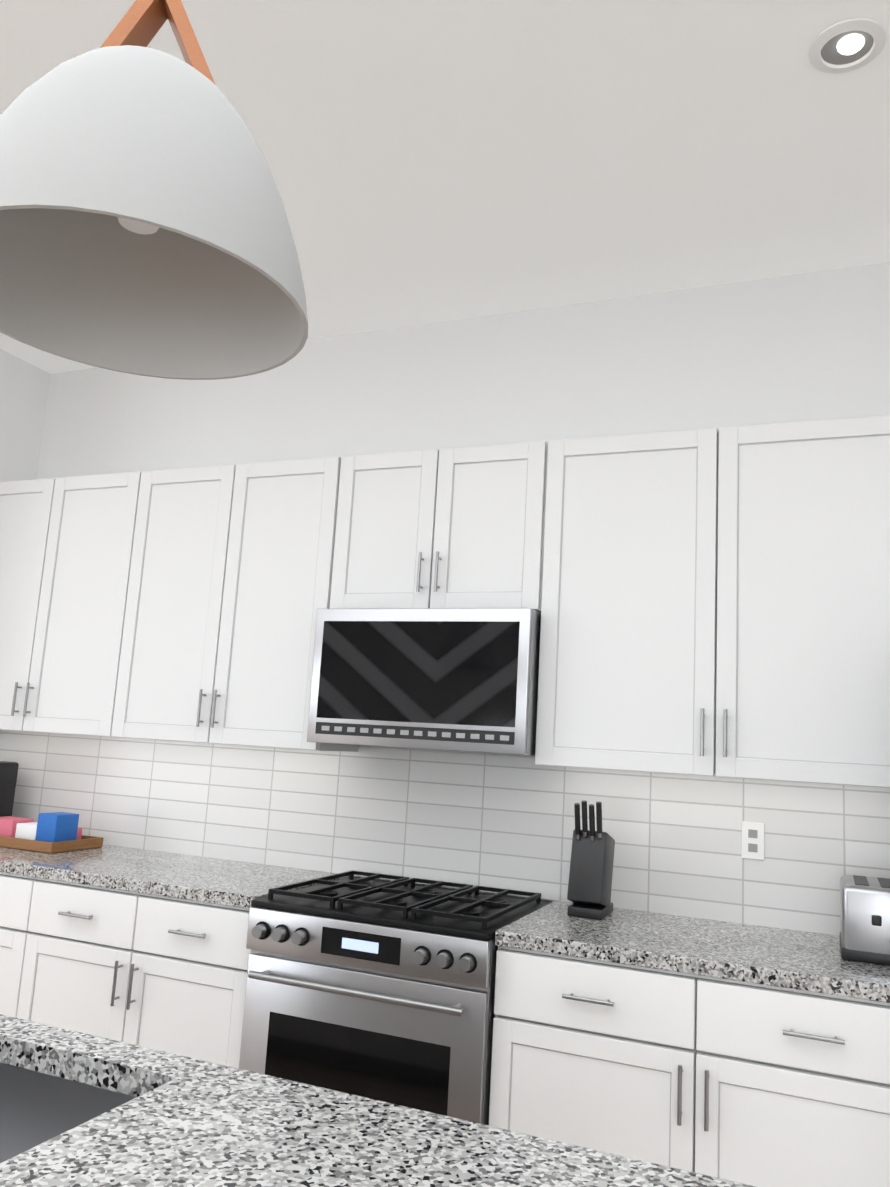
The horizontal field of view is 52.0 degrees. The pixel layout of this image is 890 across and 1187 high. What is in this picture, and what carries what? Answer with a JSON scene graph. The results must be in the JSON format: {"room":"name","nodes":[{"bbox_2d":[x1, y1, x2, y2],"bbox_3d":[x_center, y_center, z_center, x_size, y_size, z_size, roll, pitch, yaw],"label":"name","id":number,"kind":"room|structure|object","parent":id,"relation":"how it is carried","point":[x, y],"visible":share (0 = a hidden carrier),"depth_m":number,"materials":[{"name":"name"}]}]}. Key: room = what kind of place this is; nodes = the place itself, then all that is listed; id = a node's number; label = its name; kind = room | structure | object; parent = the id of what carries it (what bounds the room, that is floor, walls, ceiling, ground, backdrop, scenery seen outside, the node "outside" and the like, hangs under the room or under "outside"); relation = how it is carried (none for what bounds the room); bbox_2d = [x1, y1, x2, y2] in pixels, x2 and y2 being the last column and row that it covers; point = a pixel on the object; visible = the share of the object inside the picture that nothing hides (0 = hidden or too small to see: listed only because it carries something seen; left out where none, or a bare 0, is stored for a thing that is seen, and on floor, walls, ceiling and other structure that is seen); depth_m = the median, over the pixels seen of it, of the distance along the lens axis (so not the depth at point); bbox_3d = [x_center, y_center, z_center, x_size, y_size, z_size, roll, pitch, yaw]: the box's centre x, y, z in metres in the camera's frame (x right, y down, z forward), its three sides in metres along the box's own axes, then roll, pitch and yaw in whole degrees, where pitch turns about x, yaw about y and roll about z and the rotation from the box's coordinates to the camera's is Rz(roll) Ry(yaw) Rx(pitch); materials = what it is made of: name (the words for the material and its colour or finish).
{"room":"kitchen","nodes":[
{"label":"kitchen","id":0,"kind":"room"},
{"bbox_2d":[0,349,49,481],"bbox_3d":[-2.271,0.392,3.956,0.140,3.150,0.790,-1,-10,23],"label":"wall","id":1,"kind":"structure","parent":0,"point":[24,385],"depth_m":4.37,"materials":[{"name":"paint"}]},
{"bbox_2d":[0,0,889,373],"bbox_3d":[-3.429,-1.895,0.513,11.200,0.120,9.010,-1,-10,23],"label":"ceiling","id":2,"kind":"structure","parent":0,"point":[436,160],"depth_m":2.57,"materials":[{"name":"paint"}]},
{"bbox_2d":[0,0,307,379],"bbox_3d":[-0.289,-0.919,1.039,0.368,1.272,0.368,-1,-10,23],"label":"pendant light","id":3,"kind":"object","parent":2,"relation":"hanging from","point":[145,229],"visible":1,"depth_m":0.93,"materials":[{"name":"white metal"}]},
{"bbox_2d":[809,18,885,73],"bbox_3d":[0.958,-1.298,2.173,0.170,0.018,0.170,-1,-10,23],"label":"recessed light","id":4,"kind":"object","parent":2,"relation":"in","point":[847,45],"visible":1,"depth_m":2.16,"materials":[{"name":"paint"}]},
{"bbox_2d":[36,262,889,901],"bbox_3d":[-1.843,0.470,4.280,11.200,3.150,0.150,-1,-10,23],"label":"wall","id":5,"kind":"structure","parent":0,"point":[812,346],"depth_m":3.55,"materials":[{"name":"paint"}]},
{"bbox_2d":[0,471,151,737],"bbox_3d":[-1.633,0.061,4.003,0.998,1.090,0.326,-1,-10,23],"label":"upper cabinet","id":6,"kind":"object","parent":5,"relation":"attached to","point":[72,548],"depth_m":3.80,"materials":[{"name":"paint"}]},
{"bbox_2d":[124,457,359,751],"bbox_3d":[-0.824,0.054,3.667,0.998,1.090,0.326,-1,-10,23],"label":"upper cabinet","id":7,"kind":"object","parent":5,"relation":"attached to","point":[182,605],"depth_m":3.49,"materials":[{"name":"paint"}]},
{"bbox_2d":[329,441,547,612],"bbox_3d":[0.015,-0.206,3.347,0.796,0.585,0.360,-1,-10,23],"label":"upper cabinet","id":8,"kind":"object","parent":5,"relation":"attached to","point":[461,527],"visible":0.85,"depth_m":3.20,"materials":[{"name":"paint"}]},
{"bbox_2d":[307,608,540,755],"bbox_3d":[-0.026,0.315,3.236,0.792,0.468,0.416,-1,-10,23],"label":"microwave","id":9,"kind":"object","parent":8,"relation":"attached to","point":[458,679],"visible":1,"depth_m":3.03,"materials":[{"name":"silver metal"}]},
{"bbox_2d":[0,730,889,935],"bbox_3d":[-0.324,0.830,3.490,3.805,0.480,0.012,-1,-10,23],"label":"tile backsplash","id":10,"kind":"structure","parent":5,"relation":"attached to","point":[500,821],"depth_m":3.31,"materials":[{"name":"white tile"}]},
{"bbox_2d":[741,821,763,859],"bbox_3d":[0.992,0.796,2.937,0.070,0.116,0.006,-1,-10,23],"label":"electrical outlet","id":11,"kind":"object","parent":10,"relation":"attached to","point":[752,840],"visible":1,"depth_m":2.94,"materials":[{"name":"white plastic"}]},
{"bbox_2d":[535,415,889,787],"bbox_3d":[0.889,0.035,2.938,1.120,1.090,0.360,-1,-10,23],"label":"upper cabinet","id":12,"kind":"object","parent":5,"relation":"attached to","point":[715,602],"visible":1,"depth_m":2.80,"materials":[{"name":"paint"}]},
{"bbox_3d":[-3.617,1.327,-0.012,11.200,0.120,9.010,-1,-10,23],"label":"floor","id":13,"kind":"structure","parent":0,"visible":0},
{"bbox_2d":[0,868,43,1019],"bbox_3d":[-1.779,1.509,3.627,0.996,0.899,0.625,-1,-10,23],"label":"base cabinet","id":14,"kind":"object","parent":13,"relation":"on","point":[21,893],"depth_m":3.23,"materials":[{"name":"paint"}]},
{"bbox_2d":[28,876,251,1067],"bbox_3d":[-0.966,1.502,3.289,0.996,0.899,0.625,-1,-10,23],"label":"base cabinet","id":15,"kind":"object","parent":13,"relation":"on","point":[142,947],"depth_m":3.01,"materials":[{"name":"paint"}]},
{"bbox_2d":[0,844,349,903],"bbox_3d":[-1.347,1.041,3.529,1.876,0.040,0.635,-1,-10,23],"label":"countertop","id":16,"kind":"structure","parent":15,"relation":"on","point":[240,882],"depth_m":3.29,"materials":[{"name":"grey stone"}]},
{"bbox_2d":[0,761,18,816],"bbox_3d":[-2.025,0.880,3.911,0.210,0.320,0.260,-1,-10,23],"label":"coffee maker","id":17,"kind":"object","parent":16,"relation":"on","point":[8,774],"visible":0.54,"depth_m":3.96,"materials":[{"name":"black plastic"}]},
{"bbox_2d":[0,812,103,852],"bbox_3d":[-1.681,0.969,3.772,0.440,0.140,0.280,-1,-10,23],"label":"tray","id":18,"kind":"object","parent":16,"relation":"on","point":[54,832],"visible":1,"depth_m":3.66,"materials":[{"name":"brown wood"}]},
{"bbox_2d":[0,1014,755,1186],"bbox_3d":[-1.054,1.132,1.177,2.765,0.940,0.850,-1,-10,23],"label":"kitchen island","id":19,"kind":"object","parent":13,"relation":"on","point":[78,1109],"visible":1,"depth_m":1.20,"materials":[{"name":"stone"}]},
{"bbox_2d":[239,870,552,1124],"bbox_3d":[-0.152,1.453,2.906,0.792,0.965,0.720,-1,-10,23],"label":"range","id":20,"kind":"object","parent":13,"relation":"on","point":[370,986],"visible":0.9,"depth_m":2.67,"materials":[{"name":"silver metal"}]},
{"bbox_2d":[488,901,889,1186],"bbox_3d":[0.746,1.462,2.565,1.116,0.940,0.658,-1,-10,23],"label":"base cabinet","id":21,"kind":"object","parent":13,"relation":"on","point":[754,1055],"visible":0.94,"depth_m":2.36,"materials":[{"name":"paint"}]},
{"bbox_2d":[567,800,614,919],"bbox_3d":[0.474,0.848,2.941,0.110,0.357,0.186,-1,-10,23],"label":"knife block","id":22,"kind":"object","parent":21,"relation":"on","point":[590,875],"visible":1,"depth_m":2.88,"materials":[{"name":"black plastic"}]},
{"bbox_2d":[840,875,889,965],"bbox_3d":[1.202,0.908,2.553,0.176,0.197,0.298,-1,-10,23],"label":"toaster","id":23,"kind":"object","parent":21,"relation":"on","point":[865,918],"visible":1,"depth_m":2.44,"materials":[{"name":"silver metal"}]}
]}

